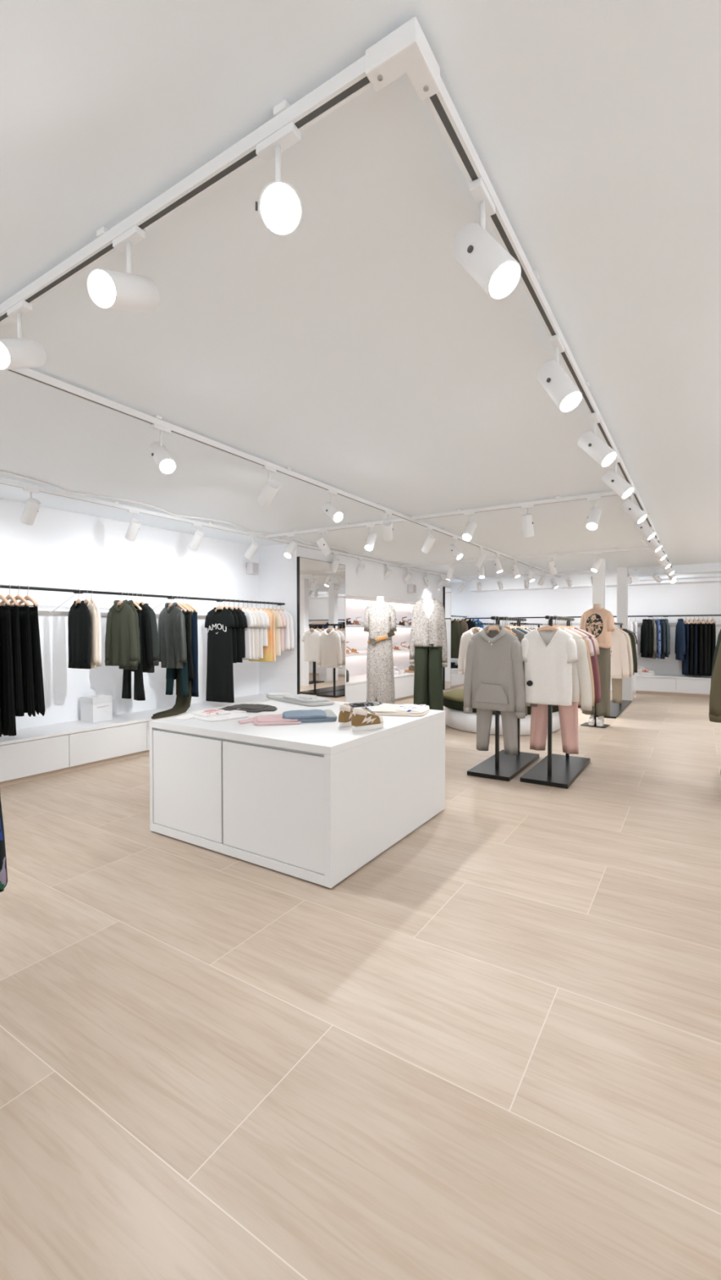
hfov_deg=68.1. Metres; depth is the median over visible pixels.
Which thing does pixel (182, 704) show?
trousers
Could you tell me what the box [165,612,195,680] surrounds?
trousers
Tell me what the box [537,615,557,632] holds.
wooden hanger
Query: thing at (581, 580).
wall
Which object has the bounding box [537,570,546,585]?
track spotlight
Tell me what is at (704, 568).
trim
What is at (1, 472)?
loose cable
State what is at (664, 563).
track spotlight
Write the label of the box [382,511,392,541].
track spotlight
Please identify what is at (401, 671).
sneaker
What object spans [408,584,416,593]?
wall speaker
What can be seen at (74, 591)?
hanging rail
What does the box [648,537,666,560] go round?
track spotlight
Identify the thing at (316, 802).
display table
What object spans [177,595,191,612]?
hanger
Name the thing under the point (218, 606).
wooden hanger
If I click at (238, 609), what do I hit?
tee
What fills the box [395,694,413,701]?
plinth
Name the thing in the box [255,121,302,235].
track spotlight
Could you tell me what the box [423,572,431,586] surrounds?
track spotlight
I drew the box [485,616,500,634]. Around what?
wooden hanger
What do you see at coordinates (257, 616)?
tee
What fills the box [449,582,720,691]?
wall
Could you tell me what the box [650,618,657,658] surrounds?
shirt
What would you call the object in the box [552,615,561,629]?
wooden hanger
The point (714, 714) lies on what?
jacket
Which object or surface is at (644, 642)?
shirt
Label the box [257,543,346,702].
wall column
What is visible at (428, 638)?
mannequin
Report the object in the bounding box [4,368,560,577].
track
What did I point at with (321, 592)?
wall mirror
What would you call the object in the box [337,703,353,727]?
sneaker
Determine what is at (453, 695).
seat cushion
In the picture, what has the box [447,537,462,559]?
track spotlight
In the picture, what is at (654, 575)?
track spotlight
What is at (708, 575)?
trim
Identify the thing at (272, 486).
track spotlight
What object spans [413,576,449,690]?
wall pier
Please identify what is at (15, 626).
skirt
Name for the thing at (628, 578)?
track spotlight
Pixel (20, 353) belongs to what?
track spotlight
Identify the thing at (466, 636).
hoodie
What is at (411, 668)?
clog
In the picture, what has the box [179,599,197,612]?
hanger
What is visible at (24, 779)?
baseboard
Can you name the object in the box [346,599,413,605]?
light strip
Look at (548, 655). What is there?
v-neck tee
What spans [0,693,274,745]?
wall shelf
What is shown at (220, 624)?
dress
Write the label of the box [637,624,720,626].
channel
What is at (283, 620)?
tee
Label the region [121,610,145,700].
trousers
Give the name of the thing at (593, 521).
track spotlight
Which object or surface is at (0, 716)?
skirt
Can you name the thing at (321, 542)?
track spotlight
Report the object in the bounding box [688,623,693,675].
trousers
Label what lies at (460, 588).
track spotlight
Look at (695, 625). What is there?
trousers
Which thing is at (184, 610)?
hanger
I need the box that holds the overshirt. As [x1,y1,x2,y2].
[711,629,720,680]
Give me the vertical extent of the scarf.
0.028 m
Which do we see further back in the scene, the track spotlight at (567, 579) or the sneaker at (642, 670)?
the sneaker at (642, 670)
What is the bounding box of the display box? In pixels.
[80,694,112,722]
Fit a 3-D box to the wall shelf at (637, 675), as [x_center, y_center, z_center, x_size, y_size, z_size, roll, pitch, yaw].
[8.008,0.804,10.707,4.380,0.028,0.462,1,1,32]
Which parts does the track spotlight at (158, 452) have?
stem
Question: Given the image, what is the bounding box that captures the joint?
[364,16,439,102]
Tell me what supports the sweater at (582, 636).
hanging from the wooden hanger
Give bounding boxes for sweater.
[566,627,594,706]
[568,627,595,706]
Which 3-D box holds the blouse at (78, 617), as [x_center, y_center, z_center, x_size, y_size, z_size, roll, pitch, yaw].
[-2.790,-0.054,5.294,0.340,0.674,0.074,1,1,28]
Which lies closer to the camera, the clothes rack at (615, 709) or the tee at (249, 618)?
the tee at (249, 618)
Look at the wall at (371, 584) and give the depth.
10.09 m
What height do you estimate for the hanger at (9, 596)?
0.240 m
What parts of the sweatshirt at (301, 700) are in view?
print panel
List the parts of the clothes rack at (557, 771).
post, plate, post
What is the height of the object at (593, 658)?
0.814 m
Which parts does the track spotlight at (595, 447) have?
stem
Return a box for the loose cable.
[0,470,409,564]
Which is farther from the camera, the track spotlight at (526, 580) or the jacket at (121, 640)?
the track spotlight at (526, 580)
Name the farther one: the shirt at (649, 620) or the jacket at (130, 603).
the shirt at (649, 620)
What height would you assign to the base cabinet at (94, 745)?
0.332 m
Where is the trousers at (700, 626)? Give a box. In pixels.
[697,623,702,675]
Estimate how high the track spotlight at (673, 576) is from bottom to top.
0.302 m
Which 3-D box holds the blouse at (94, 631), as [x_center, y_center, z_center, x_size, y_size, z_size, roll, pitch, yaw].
[-2.751,-0.056,5.361,0.331,0.674,0.068,1,1,27]
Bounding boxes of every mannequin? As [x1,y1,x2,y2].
[363,595,396,703]
[408,592,447,710]
[579,604,614,728]
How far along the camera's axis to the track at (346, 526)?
6.50 m
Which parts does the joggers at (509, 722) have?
leg, leg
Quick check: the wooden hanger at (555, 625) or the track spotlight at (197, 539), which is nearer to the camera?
the wooden hanger at (555, 625)
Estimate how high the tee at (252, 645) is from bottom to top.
0.674 m
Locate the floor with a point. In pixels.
(490, 1049)
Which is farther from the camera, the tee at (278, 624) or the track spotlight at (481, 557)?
the track spotlight at (481, 557)
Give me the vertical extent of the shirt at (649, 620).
0.837 m
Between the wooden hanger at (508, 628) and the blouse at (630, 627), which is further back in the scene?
the blouse at (630, 627)
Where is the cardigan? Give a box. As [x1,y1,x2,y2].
[130,603,152,671]
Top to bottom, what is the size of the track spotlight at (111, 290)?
0.276 m
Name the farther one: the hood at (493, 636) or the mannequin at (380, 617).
the mannequin at (380, 617)
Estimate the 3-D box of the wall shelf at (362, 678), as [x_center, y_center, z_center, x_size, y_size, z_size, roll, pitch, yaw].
[0.514,0.712,10.810,0.757,0.028,3.950,1,1,32]
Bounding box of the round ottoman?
[443,688,559,736]
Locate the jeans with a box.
[281,709,337,722]
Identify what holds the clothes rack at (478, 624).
on the floor
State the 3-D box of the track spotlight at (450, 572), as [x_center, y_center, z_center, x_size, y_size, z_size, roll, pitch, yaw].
[1.649,-1.254,9.837,0.155,0.310,0.106,0,1,11]
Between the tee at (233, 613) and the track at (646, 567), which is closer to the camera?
the tee at (233, 613)
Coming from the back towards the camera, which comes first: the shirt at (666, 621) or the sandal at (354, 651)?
the shirt at (666, 621)
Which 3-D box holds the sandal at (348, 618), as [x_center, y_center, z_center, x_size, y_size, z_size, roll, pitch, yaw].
[-0.138,-0.325,9.401,0.285,0.129,0.099,0,1,21]
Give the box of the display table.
[149,700,444,888]
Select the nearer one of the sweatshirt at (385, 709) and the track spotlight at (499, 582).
the sweatshirt at (385, 709)
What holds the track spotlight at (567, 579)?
hanging from the track at (646, 567)
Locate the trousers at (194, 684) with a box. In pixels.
[175,612,198,697]
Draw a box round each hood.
[468,626,482,635]
[480,624,506,643]
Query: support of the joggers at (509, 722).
hanging from the hanger at (509, 631)
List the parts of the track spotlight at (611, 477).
stem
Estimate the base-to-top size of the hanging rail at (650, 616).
0.221 m
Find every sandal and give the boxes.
[346,617,360,625]
[346,620,353,624]
[346,641,359,653]
[392,642,406,649]
[401,616,411,626]
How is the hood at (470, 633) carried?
attached to the hoodie at (466, 636)
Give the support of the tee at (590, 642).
hanging from the wooden hanger
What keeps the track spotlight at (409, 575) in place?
hanging from the track at (114, 504)
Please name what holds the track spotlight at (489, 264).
hanging from the track at (441, 104)
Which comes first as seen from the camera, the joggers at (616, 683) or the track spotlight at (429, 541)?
the track spotlight at (429, 541)
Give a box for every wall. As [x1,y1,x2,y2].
[0,497,413,728]
[346,555,442,604]
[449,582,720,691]
[469,571,720,591]
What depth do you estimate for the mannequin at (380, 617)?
7.22 m
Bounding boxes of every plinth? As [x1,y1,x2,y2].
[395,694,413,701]
[622,675,632,700]
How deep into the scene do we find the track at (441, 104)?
1.70 m
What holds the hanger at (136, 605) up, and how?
hanging from the hanging rail at (74, 591)
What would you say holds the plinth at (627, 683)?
on the floor
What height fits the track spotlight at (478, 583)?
0.296 m
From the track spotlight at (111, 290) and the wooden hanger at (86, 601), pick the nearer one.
the track spotlight at (111, 290)
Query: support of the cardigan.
hanging from the wooden hanger
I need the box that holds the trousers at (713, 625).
[711,623,715,674]
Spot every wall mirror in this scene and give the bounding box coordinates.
[297,556,345,702]
[442,586,450,689]
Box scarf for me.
[349,701,382,707]
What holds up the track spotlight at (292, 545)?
hanging from the track at (346, 526)
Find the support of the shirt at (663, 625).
hanging from the wooden hanger
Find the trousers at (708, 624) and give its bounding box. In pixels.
[707,623,711,675]
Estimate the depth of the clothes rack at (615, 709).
9.35 m
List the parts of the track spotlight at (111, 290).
stem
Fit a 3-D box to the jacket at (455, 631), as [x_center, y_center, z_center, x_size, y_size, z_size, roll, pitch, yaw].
[2.314,-0.037,13.408,0.137,0.987,0.558,-1,1,-43]
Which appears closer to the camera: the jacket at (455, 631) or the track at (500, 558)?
the track at (500, 558)
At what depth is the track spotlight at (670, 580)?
10.43 m
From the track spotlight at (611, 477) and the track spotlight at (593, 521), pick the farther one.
the track spotlight at (593, 521)
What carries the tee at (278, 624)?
hanging from the wooden hanger
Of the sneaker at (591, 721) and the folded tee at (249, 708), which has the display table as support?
the folded tee at (249, 708)
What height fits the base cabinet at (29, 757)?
0.332 m
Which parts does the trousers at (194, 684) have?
leg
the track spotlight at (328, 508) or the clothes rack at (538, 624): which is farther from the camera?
the clothes rack at (538, 624)
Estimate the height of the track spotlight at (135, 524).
0.302 m
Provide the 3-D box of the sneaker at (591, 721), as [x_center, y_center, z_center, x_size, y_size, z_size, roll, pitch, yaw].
[3.407,1.156,7.837,0.090,0.168,0.285,1,1,32]
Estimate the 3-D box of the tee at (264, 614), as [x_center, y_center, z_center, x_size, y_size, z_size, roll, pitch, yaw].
[-1.445,-0.174,7.408,0.493,0.515,0.075,1,1,32]
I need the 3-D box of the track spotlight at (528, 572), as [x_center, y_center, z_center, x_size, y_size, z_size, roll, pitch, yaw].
[3.237,-1.260,10.182,0.118,0.310,0.188,0,1,-25]
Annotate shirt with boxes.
[640,618,648,657]
[647,618,652,657]
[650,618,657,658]
[655,618,661,657]
[657,618,666,658]
[663,618,670,657]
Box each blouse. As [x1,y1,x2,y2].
[67,600,90,669]
[85,600,97,668]
[92,600,101,666]
[627,620,633,632]
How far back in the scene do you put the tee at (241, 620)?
6.90 m
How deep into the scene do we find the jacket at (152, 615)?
5.72 m
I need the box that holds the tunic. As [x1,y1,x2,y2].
[632,620,637,660]
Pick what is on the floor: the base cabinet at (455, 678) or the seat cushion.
the base cabinet at (455, 678)
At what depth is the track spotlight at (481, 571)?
9.46 m
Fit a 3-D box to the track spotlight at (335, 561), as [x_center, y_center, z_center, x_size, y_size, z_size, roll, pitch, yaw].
[-0.410,-1.231,8.546,0.119,0.308,0.196,-1,1,-27]
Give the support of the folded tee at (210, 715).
on the display table
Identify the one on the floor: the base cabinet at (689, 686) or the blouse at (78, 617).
the base cabinet at (689, 686)
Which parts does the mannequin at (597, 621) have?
trouser leg, plate, trouser leg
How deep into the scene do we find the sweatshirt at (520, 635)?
5.17 m
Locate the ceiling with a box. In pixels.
[0,0,720,582]
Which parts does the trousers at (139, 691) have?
leg, leg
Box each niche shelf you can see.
[346,625,410,628]
[346,648,409,657]
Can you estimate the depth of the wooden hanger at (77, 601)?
5.28 m
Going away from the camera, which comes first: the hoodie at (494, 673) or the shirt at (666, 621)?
the hoodie at (494, 673)
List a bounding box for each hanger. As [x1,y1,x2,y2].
[0,584,18,610]
[0,594,10,605]
[8,585,29,611]
[17,586,38,606]
[75,589,81,606]
[84,589,88,604]
[116,591,122,607]
[131,592,142,610]
[175,595,186,612]
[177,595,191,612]
[178,595,193,616]
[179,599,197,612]
[214,598,222,612]
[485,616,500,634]
[497,616,515,635]
[502,616,512,631]
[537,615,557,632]
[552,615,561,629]
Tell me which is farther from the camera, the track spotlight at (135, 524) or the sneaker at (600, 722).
the sneaker at (600, 722)
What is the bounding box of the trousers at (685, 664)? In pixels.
[681,623,688,675]
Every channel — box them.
[37,610,205,618]
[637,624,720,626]
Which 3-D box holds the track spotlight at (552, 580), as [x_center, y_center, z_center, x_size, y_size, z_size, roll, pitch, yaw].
[4.289,-1.292,11.828,0.193,0.309,0.122,1,1,32]
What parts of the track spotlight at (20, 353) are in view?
stem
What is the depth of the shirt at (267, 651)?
7.40 m
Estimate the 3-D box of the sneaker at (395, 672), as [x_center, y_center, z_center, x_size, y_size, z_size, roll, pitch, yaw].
[0.637,0.617,10.694,0.285,0.168,0.090,0,1,21]
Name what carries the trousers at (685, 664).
hanging from the hanger
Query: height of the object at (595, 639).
0.675 m
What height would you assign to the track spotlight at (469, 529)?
0.301 m
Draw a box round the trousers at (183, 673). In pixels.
[165,612,189,697]
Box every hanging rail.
[0,584,284,613]
[450,615,466,618]
[465,614,720,623]
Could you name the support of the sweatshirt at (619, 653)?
hanging from the wooden hanger
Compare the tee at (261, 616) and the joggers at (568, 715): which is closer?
the joggers at (568, 715)
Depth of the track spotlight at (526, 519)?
5.24 m
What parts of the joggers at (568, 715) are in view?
leg, leg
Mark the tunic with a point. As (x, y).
(635, 623)
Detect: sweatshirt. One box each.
[266,692,334,706]
[369,703,429,716]
[492,627,537,715]
[609,629,628,678]
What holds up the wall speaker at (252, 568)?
attached to the wall at (61, 548)
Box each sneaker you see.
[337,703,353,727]
[351,706,383,731]
[393,666,404,674]
[393,668,399,675]
[450,662,457,670]
[587,714,595,725]
[595,715,604,726]
[637,666,653,675]
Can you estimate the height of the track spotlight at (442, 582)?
0.299 m
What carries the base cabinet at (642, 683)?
on the floor
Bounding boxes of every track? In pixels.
[0,55,372,324]
[0,478,471,582]
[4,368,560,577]
[265,518,407,538]
[400,557,509,567]
[410,491,617,520]
[425,75,672,567]
[458,566,661,578]
[513,546,649,559]
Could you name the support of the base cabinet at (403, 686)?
on the plinth at (409, 696)
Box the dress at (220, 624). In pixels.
[204,607,235,702]
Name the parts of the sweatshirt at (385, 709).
print panel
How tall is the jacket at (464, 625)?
0.994 m
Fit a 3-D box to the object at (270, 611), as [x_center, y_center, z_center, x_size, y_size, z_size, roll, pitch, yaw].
[-1.355,-0.071,7.546,0.414,0.724,0.074,1,1,33]
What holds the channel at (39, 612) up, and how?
attached to the wall at (61, 548)
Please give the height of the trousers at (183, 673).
0.980 m
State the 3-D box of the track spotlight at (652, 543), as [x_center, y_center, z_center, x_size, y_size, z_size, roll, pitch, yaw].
[3.471,-1.193,6.348,0.215,0.302,0.128,1,1,32]
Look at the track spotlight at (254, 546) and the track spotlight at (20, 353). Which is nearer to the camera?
the track spotlight at (20, 353)
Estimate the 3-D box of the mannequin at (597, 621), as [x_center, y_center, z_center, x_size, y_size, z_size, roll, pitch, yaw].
[3.458,0.362,7.823,0.477,1.784,0.337,1,1,38]
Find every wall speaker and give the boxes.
[246,562,258,574]
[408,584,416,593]
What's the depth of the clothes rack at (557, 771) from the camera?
5.03 m
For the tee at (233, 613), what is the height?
0.715 m
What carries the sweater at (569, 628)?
hanging from the wooden hanger
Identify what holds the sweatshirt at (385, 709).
on the display table
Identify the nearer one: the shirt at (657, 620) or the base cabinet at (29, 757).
the base cabinet at (29, 757)
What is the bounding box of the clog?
[404,665,414,672]
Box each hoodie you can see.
[457,626,482,674]
[462,624,525,718]
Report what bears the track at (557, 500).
attached to the ceiling
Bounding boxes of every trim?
[636,562,720,576]
[639,573,720,581]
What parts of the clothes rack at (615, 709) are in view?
plate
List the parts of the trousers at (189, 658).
leg, leg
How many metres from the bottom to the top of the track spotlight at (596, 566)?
0.308 m
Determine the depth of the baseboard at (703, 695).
11.35 m
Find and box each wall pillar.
[592,558,605,608]
[616,566,627,629]
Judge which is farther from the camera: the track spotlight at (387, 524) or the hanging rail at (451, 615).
the hanging rail at (451, 615)
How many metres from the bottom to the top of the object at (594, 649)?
0.795 m
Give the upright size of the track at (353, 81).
0.054 m
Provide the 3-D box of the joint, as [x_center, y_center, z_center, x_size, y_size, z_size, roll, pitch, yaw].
[0.095,-1.260,1.183,0.124,0.054,0.124,1,1,32]
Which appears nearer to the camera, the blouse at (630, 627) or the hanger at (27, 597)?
the hanger at (27, 597)
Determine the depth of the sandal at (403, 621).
11.21 m
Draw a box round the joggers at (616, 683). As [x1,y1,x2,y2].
[611,678,622,703]
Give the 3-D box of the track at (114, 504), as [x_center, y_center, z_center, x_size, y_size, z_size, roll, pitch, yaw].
[-0.593,-1.406,8.238,0.048,0.054,12.700,1,1,32]
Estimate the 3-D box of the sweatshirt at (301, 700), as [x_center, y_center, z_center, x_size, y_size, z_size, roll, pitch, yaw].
[-0.562,0.510,4.711,0.280,0.054,0.823,-1,1,-43]
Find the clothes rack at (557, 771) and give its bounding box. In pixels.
[520,615,590,788]
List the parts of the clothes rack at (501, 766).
post, plate, post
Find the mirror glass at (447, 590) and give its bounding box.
[444,586,450,688]
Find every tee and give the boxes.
[174,708,248,721]
[218,703,276,712]
[227,607,239,662]
[232,607,244,662]
[236,608,247,657]
[238,714,301,725]
[241,608,253,658]
[242,608,261,659]
[246,608,257,658]
[254,608,265,657]
[259,608,270,646]
[271,609,282,655]
[275,609,286,651]
[520,626,577,706]
[570,627,592,656]
[572,627,594,655]
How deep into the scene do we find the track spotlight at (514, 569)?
9.35 m
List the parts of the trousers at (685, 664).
leg, leg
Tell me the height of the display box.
0.265 m
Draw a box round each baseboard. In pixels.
[0,749,149,786]
[450,683,463,688]
[635,690,709,697]
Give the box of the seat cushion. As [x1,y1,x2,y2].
[443,688,463,702]
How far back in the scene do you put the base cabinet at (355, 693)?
9.23 m
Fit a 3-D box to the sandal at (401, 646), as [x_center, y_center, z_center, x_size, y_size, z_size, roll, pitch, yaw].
[0.796,0.125,10.877,0.285,0.163,0.099,0,1,21]
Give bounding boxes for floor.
[0,685,720,1279]
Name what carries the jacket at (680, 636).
hanging from the wooden hanger
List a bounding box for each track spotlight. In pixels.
[0,299,46,369]
[20,488,40,524]
[86,225,159,312]
[124,510,141,541]
[148,423,176,474]
[188,523,204,551]
[244,535,258,559]
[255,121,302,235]
[257,466,279,506]
[284,534,297,558]
[315,530,331,555]
[322,489,343,522]
[331,552,339,573]
[355,558,364,576]
[364,524,377,551]
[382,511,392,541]
[383,564,392,580]
[404,568,412,583]
[421,527,435,553]
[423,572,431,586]
[438,575,444,589]
[445,563,453,580]
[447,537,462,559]
[453,177,520,299]
[457,579,466,592]
[462,512,475,541]
[473,546,486,568]
[476,577,481,591]
[478,560,484,578]
[493,553,502,573]
[497,576,503,590]
[511,560,519,577]
[520,505,534,537]
[523,575,528,588]
[525,565,534,582]
[537,334,582,412]
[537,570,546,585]
[547,555,557,574]
[549,574,558,588]
[564,573,572,586]
[577,412,617,466]
[586,496,601,530]
[591,552,603,572]
[601,455,634,498]
[620,489,647,524]
[626,569,631,584]
[632,510,655,540]
[641,526,662,551]
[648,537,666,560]
[651,568,662,582]
[654,548,671,568]
[660,557,674,575]
[663,566,676,580]
[668,567,675,582]
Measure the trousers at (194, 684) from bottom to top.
1.000 m
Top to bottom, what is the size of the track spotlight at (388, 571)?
0.294 m
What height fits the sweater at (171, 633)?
0.763 m
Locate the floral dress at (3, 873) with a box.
[0,795,7,892]
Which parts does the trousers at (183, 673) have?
leg, leg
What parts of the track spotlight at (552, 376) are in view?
stem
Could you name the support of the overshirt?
hanging from the wooden hanger
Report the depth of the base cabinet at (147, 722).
5.98 m
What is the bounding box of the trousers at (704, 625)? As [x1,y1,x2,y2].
[702,623,707,675]
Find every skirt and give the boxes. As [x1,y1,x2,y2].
[0,605,16,736]
[0,715,1,737]
[9,605,24,716]
[17,606,35,716]
[29,606,44,716]
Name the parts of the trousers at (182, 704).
leg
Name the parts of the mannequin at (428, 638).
trouser leg, trouser leg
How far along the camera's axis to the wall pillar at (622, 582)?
10.83 m
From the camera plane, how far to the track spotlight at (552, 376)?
2.23 m
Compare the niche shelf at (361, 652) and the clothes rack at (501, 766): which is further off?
the niche shelf at (361, 652)
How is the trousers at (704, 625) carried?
hanging from the hanger
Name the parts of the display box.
box lid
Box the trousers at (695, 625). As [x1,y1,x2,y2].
[693,623,697,675]
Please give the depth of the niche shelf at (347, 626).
9.40 m
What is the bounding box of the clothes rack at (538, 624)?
[510,622,542,627]
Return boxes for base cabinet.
[0,734,69,782]
[67,721,146,767]
[146,720,149,750]
[346,682,366,702]
[394,675,413,698]
[450,671,463,686]
[635,676,675,693]
[675,678,711,694]
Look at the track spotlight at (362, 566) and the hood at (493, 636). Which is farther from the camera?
the track spotlight at (362, 566)
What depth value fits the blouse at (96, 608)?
5.30 m
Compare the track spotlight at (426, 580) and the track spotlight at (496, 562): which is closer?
the track spotlight at (496, 562)
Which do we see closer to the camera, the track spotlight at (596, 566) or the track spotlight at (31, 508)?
the track spotlight at (31, 508)
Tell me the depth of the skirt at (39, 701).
4.78 m
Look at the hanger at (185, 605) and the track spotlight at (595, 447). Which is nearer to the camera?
the track spotlight at (595, 447)
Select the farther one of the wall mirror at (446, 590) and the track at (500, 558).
the wall mirror at (446, 590)
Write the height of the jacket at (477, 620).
0.796 m
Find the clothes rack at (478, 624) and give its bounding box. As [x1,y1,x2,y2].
[473,622,495,627]
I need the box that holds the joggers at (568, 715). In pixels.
[529,701,578,754]
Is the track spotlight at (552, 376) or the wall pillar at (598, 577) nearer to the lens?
the track spotlight at (552, 376)
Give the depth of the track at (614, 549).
8.58 m
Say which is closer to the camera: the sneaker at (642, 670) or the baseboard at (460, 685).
the sneaker at (642, 670)
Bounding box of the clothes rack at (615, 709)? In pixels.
[595,622,631,718]
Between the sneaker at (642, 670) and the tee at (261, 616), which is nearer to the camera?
the tee at (261, 616)
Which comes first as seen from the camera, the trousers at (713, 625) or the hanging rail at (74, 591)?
the hanging rail at (74, 591)
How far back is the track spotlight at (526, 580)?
11.93 m
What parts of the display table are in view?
panel, door, rail, finger rail, door, panel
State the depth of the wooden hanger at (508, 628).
5.26 m
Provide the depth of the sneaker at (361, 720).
3.32 m
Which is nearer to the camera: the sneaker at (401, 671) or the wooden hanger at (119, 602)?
the wooden hanger at (119, 602)
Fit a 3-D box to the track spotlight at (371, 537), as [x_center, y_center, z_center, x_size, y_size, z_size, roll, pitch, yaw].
[0.120,-1.189,6.232,0.123,0.306,0.205,1,1,32]
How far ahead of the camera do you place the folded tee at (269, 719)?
3.56 m
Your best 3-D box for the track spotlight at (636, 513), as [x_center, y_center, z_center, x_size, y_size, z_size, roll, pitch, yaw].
[2.385,-1.161,4.657,0.215,0.302,0.128,1,1,32]
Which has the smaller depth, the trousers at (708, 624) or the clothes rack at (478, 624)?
the clothes rack at (478, 624)
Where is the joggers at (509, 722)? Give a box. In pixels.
[475,635,518,755]
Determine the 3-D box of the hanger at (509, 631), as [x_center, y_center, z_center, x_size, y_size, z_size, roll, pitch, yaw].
[1.336,-0.113,5.223,0.390,0.240,0.037,1,1,37]
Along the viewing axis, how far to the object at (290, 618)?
7.71 m
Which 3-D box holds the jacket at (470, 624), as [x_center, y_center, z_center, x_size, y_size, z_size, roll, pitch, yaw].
[2.733,-0.066,13.616,0.554,0.937,0.130,1,1,44]
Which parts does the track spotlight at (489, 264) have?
pivot knob, stem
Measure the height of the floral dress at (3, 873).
0.964 m
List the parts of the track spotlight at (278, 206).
pivot knob, stem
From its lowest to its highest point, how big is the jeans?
0.048 m
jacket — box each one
[104,600,137,666]
[118,600,140,670]
[131,603,159,672]
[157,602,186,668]
[450,618,461,658]
[456,618,468,635]
[463,618,475,630]
[471,618,484,627]
[675,618,685,660]
[708,641,720,722]
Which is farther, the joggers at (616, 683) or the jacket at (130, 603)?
the joggers at (616, 683)
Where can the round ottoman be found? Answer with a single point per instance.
(455, 718)
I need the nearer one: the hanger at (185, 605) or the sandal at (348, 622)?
the hanger at (185, 605)
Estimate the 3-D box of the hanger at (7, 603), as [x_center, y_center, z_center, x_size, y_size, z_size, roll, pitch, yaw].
[-3.180,-0.372,4.680,0.390,0.240,0.037,1,1,31]
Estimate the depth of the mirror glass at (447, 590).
12.49 m
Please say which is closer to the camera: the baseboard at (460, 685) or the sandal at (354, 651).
the sandal at (354, 651)
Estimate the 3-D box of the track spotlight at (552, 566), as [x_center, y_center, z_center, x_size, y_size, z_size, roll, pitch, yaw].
[3.196,-1.235,8.857,0.167,0.311,0.112,0,1,-17]
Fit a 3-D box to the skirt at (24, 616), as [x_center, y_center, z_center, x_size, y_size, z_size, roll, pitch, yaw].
[-3.091,0.190,4.831,0.497,0.979,0.090,1,1,30]
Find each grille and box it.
[252,563,258,573]
[413,584,416,592]
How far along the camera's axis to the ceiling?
1.92 m
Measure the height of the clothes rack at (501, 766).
1.530 m
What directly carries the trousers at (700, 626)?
hanging from the hanger
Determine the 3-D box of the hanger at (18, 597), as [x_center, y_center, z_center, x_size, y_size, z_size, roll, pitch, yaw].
[-3.094,-0.374,4.815,0.390,0.240,0.037,1,1,32]
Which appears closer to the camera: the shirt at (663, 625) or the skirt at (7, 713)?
the skirt at (7, 713)
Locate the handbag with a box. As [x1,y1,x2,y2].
[346,670,348,682]
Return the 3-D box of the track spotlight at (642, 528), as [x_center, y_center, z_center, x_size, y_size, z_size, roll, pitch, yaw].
[2.926,-1.177,5.499,0.215,0.302,0.124,1,1,32]
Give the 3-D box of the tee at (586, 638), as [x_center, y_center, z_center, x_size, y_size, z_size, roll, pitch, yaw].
[2.026,0.123,5.342,0.561,0.495,0.067,1,1,35]
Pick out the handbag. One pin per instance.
(347, 671)
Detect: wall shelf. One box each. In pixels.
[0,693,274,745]
[346,668,413,685]
[635,674,711,679]
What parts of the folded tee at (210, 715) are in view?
print panel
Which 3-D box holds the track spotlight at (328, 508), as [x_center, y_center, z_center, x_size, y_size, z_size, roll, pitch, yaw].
[-0.246,-1.170,4.704,0.120,0.286,0.233,-1,1,-30]
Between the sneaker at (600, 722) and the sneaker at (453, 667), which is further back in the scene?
the sneaker at (453, 667)
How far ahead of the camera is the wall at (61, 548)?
6.20 m
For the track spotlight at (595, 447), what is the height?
0.301 m
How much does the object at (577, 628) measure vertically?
0.674 m
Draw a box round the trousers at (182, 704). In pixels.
[151,612,192,719]
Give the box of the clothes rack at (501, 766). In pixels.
[466,616,539,781]

